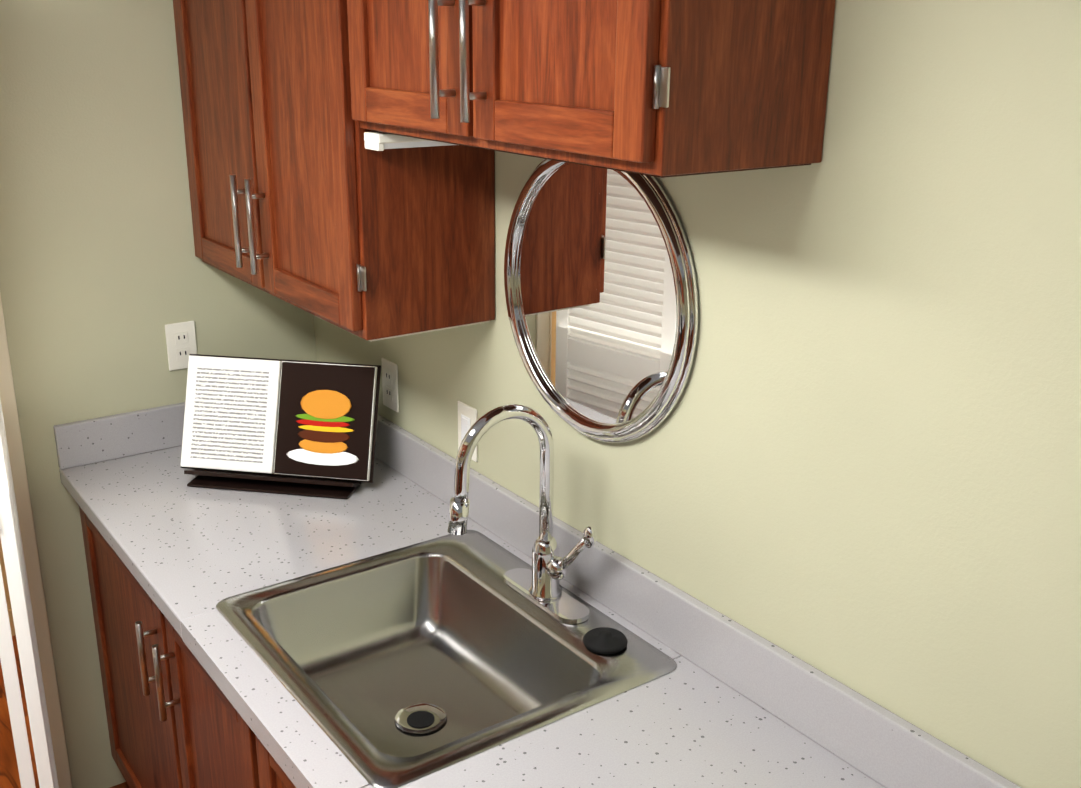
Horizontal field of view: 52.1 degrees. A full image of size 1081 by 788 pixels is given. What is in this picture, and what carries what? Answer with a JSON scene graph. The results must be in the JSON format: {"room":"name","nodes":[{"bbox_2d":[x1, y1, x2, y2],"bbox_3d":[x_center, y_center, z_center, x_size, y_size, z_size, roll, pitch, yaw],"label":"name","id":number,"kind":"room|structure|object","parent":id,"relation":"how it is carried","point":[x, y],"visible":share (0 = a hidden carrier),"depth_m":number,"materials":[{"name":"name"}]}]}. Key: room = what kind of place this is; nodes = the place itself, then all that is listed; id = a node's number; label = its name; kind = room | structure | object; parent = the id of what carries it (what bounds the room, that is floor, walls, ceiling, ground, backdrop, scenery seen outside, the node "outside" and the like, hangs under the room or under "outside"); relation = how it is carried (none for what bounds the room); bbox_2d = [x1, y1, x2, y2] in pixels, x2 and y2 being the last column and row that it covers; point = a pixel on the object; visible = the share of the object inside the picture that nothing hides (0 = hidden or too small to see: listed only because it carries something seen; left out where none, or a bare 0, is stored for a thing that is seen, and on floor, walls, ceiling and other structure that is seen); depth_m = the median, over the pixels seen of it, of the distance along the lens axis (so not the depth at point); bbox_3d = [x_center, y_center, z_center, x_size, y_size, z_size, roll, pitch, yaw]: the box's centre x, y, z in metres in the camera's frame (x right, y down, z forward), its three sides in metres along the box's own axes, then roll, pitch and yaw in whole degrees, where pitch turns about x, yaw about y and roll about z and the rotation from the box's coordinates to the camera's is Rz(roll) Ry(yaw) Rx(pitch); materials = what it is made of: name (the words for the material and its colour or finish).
{"room":"kitchen","nodes":[
{"label":"kitchen","id":0,"kind":"room"},
{"bbox_2d":[0,538,10,608],"bbox_3d":[-2.296,-0.222,2.863,2.120,2.350,0.080,-12,22,-34],"label":"wall","id":1,"kind":"structure","parent":0,"point":[4,576],"depth_m":3.53,"materials":[{"name":"paint"}]},
{"bbox_2d":[8,608,15,635],"bbox_3d":[-2.280,0.861,3.179,2.120,0.095,0.015,-12,22,-34],"label":"baseboard","id":2,"kind":"structure","parent":1,"relation":"attached to","point":[12,627],"depth_m":3.55,"materials":[{"name":"paint"}]},
{"bbox_2d":[0,636,128,787],"bbox_3d":[-0.552,1.558,1.341,2.800,0.050,5.380,-12,22,-34],"label":"floor","id":3,"kind":"structure","parent":0,"point":[9,775],"depth_m":3.04,"materials":[{"name":"wood"}]},
{"bbox_2d":[79,506,162,787],"bbox_3d":[-0.642,0.654,2.638,0.635,0.858,0.725,-12,22,-34],"label":"base cabinet","id":4,"kind":"object","parent":3,"relation":"on","point":[117,606],"depth_m":2.53,"materials":[{"name":"brown wood"}]},
{"bbox_2d":[139,584,230,787],"bbox_3d":[-0.339,0.788,2.237,0.635,0.858,0.584,-12,22,-34],"label":"base cabinet","id":5,"kind":"object","parent":3,"relation":"on","point":[175,719],"depth_m":2.11,"materials":[{"name":"brown wood"}]},
{"bbox_2d":[223,694,295,787],"bbox_3d":[0.055,0.963,1.717,0.635,0.858,1.034,-12,22,-34],"label":"base cabinet","id":6,"kind":"object","parent":3,"relation":"on","point":[252,766],"depth_m":1.81,"materials":[{"name":"brown wood"}]},
{"bbox_2d":[53,402,1021,787],"bbox_3d":[0.267,0.583,1.268,0.658,0.145,3.858,-12,22,-34],"label":"countertop","id":7,"kind":"structure","parent":6,"relation":"on","point":[727,702],"depth_m":1.81,"materials":[{"name":"stone"}]},
{"bbox_2d":[181,354,380,498],"bbox_3d":[-0.594,0.070,2.475,0.456,0.268,0.147,4,18,9],"label":"cookbook","id":8,"kind":"object","parent":7,"relation":"on","point":[292,427],"visible":1,"depth_m":2.48,"materials":[{"name":"black"}]},
{"bbox_2d":[216,530,676,787],"bbox_3d":[-0.179,0.482,1.911,0.555,0.162,0.640,-12,22,-34],"label":"sink","id":9,"kind":"object","parent":7,"relation":"in","point":[395,668],"visible":0.92,"depth_m":2.00,"materials":[{"name":"silver metal"}]},
{"bbox_2d":[447,404,595,623],"bbox_3d":[-0.057,0.201,1.892,0.230,0.383,0.225,-12,22,-34],"label":"faucet","id":10,"kind":"object","parent":9,"relation":"on","point":[538,585],"visible":1,"depth_m":1.92,"materials":[{"name":"silver metal"}]},
{"bbox_2d":[583,627,627,653],"bbox_3d":[0.108,0.407,1.850,0.076,0.021,0.076,-12,22,-34],"label":"stopper","id":11,"kind":"object","parent":9,"relation":"on","point":[603,640],"visible":0.98,"depth_m":1.84,"materials":[{"name":"black rubber"}]},
{"bbox_2d":[0,0,315,787],"bbox_3d":[-1.604,-0.002,2.214,2.445,2.350,0.080,-12,22,-34],"label":"wall","id":12,"kind":"structure","parent":0,"point":[107,275],"depth_m":2.52,"materials":[{"name":"paint"}]},
{"bbox_2d":[0,398,58,787],"bbox_3d":[-1.137,0.154,2.220,0.197,2.018,0.456,-12,22,-34],"label":"bifold door","id":13,"kind":"structure","parent":12,"relation":"in","point":[17,582],"depth_m":2.17,"materials":[{"name":"white paint"}]},
{"bbox_2d":[0,294,71,787],"bbox_3d":[-1.587,0.131,2.269,0.943,2.063,0.092,-12,22,-34],"label":"door frame","id":14,"kind":"structure","parent":12,"relation":"attached to","point":[20,482],"depth_m":2.59,"materials":[{"name":"beige paint"}]},
{"bbox_2d":[165,321,196,370],"bbox_3d":[-0.868,-0.116,2.675,0.072,0.116,0.008,-12,22,-34],"label":"outlet","id":15,"kind":"object","parent":12,"relation":"attached to","point":[181,341],"visible":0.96,"depth_m":2.67,"materials":[{"name":"beige plastic"}]},
{"bbox_2d":[314,0,1080,787],"bbox_3d":[0.686,0.339,1.245,0.080,2.350,4.420,-12,22,-34],"label":"wall","id":16,"kind":"structure","parent":0,"point":[852,460],"depth_m":1.41,"materials":[{"name":"paint"}]},
{"bbox_2d":[173,0,494,341],"bbox_3d":[-0.466,-0.698,2.227,0.336,1.010,0.864,-12,22,-34],"label":"upper cabinet","id":17,"kind":"object","parent":16,"relation":"attached to","point":[302,197],"visible":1,"depth_m":2.06,"materials":[{"name":"wood"},{"name":"brushed nickel"}]},
{"bbox_2d":[381,358,398,411],"bbox_3d":[-0.350,-0.021,2.566,0.008,0.116,0.072,-12,22,-34],"label":"electrical outlet","id":18,"kind":"object","parent":16,"relation":"attached to","point":[390,383],"visible":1,"depth_m":2.56,"materials":[{"name":"beige plastic"}]},
{"bbox_2d":[458,401,477,461],"bbox_3d":[-0.154,0.078,2.309,0.010,0.116,0.072,-12,22,-34],"label":"light switch","id":19,"kind":"object","parent":16,"relation":"attached to","point":[467,417],"visible":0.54,"depth_m":2.30,"materials":[{"name":"beige plastic"}]},
{"bbox_2d":[347,0,835,177],"bbox_3d":[0.011,-0.666,1.539,0.336,0.632,0.776,-12,22,-34],"label":"upper cabinet","id":20,"kind":"object","parent":16,"relation":"attached to","point":[664,88],"visible":0.98,"depth_m":1.37,"materials":[{"name":"brown wood"}]},
{"bbox_2d":[364,131,455,150],"bbox_3d":[-0.176,-0.448,1.934,0.269,0.028,0.054,-12,22,-34],"label":"under-cabinet light","id":21,"kind":"object","parent":20,"relation":"attached to","point":[377,141],"visible":0.48,"depth_m":1.86,"materials":[{"name":"beige plastic"}]},
{"bbox_2d":[504,159,698,442],"bbox_3d":[0.083,-0.167,1.871,0.026,0.514,0.514,-12,22,-34],"label":"round mirror","id":22,"kind":"object","parent":16,"relation":"attached to","point":[601,289],"visible":0.92,"depth_m":1.85,"materials":[{"name":"silver metal"}]}
]}

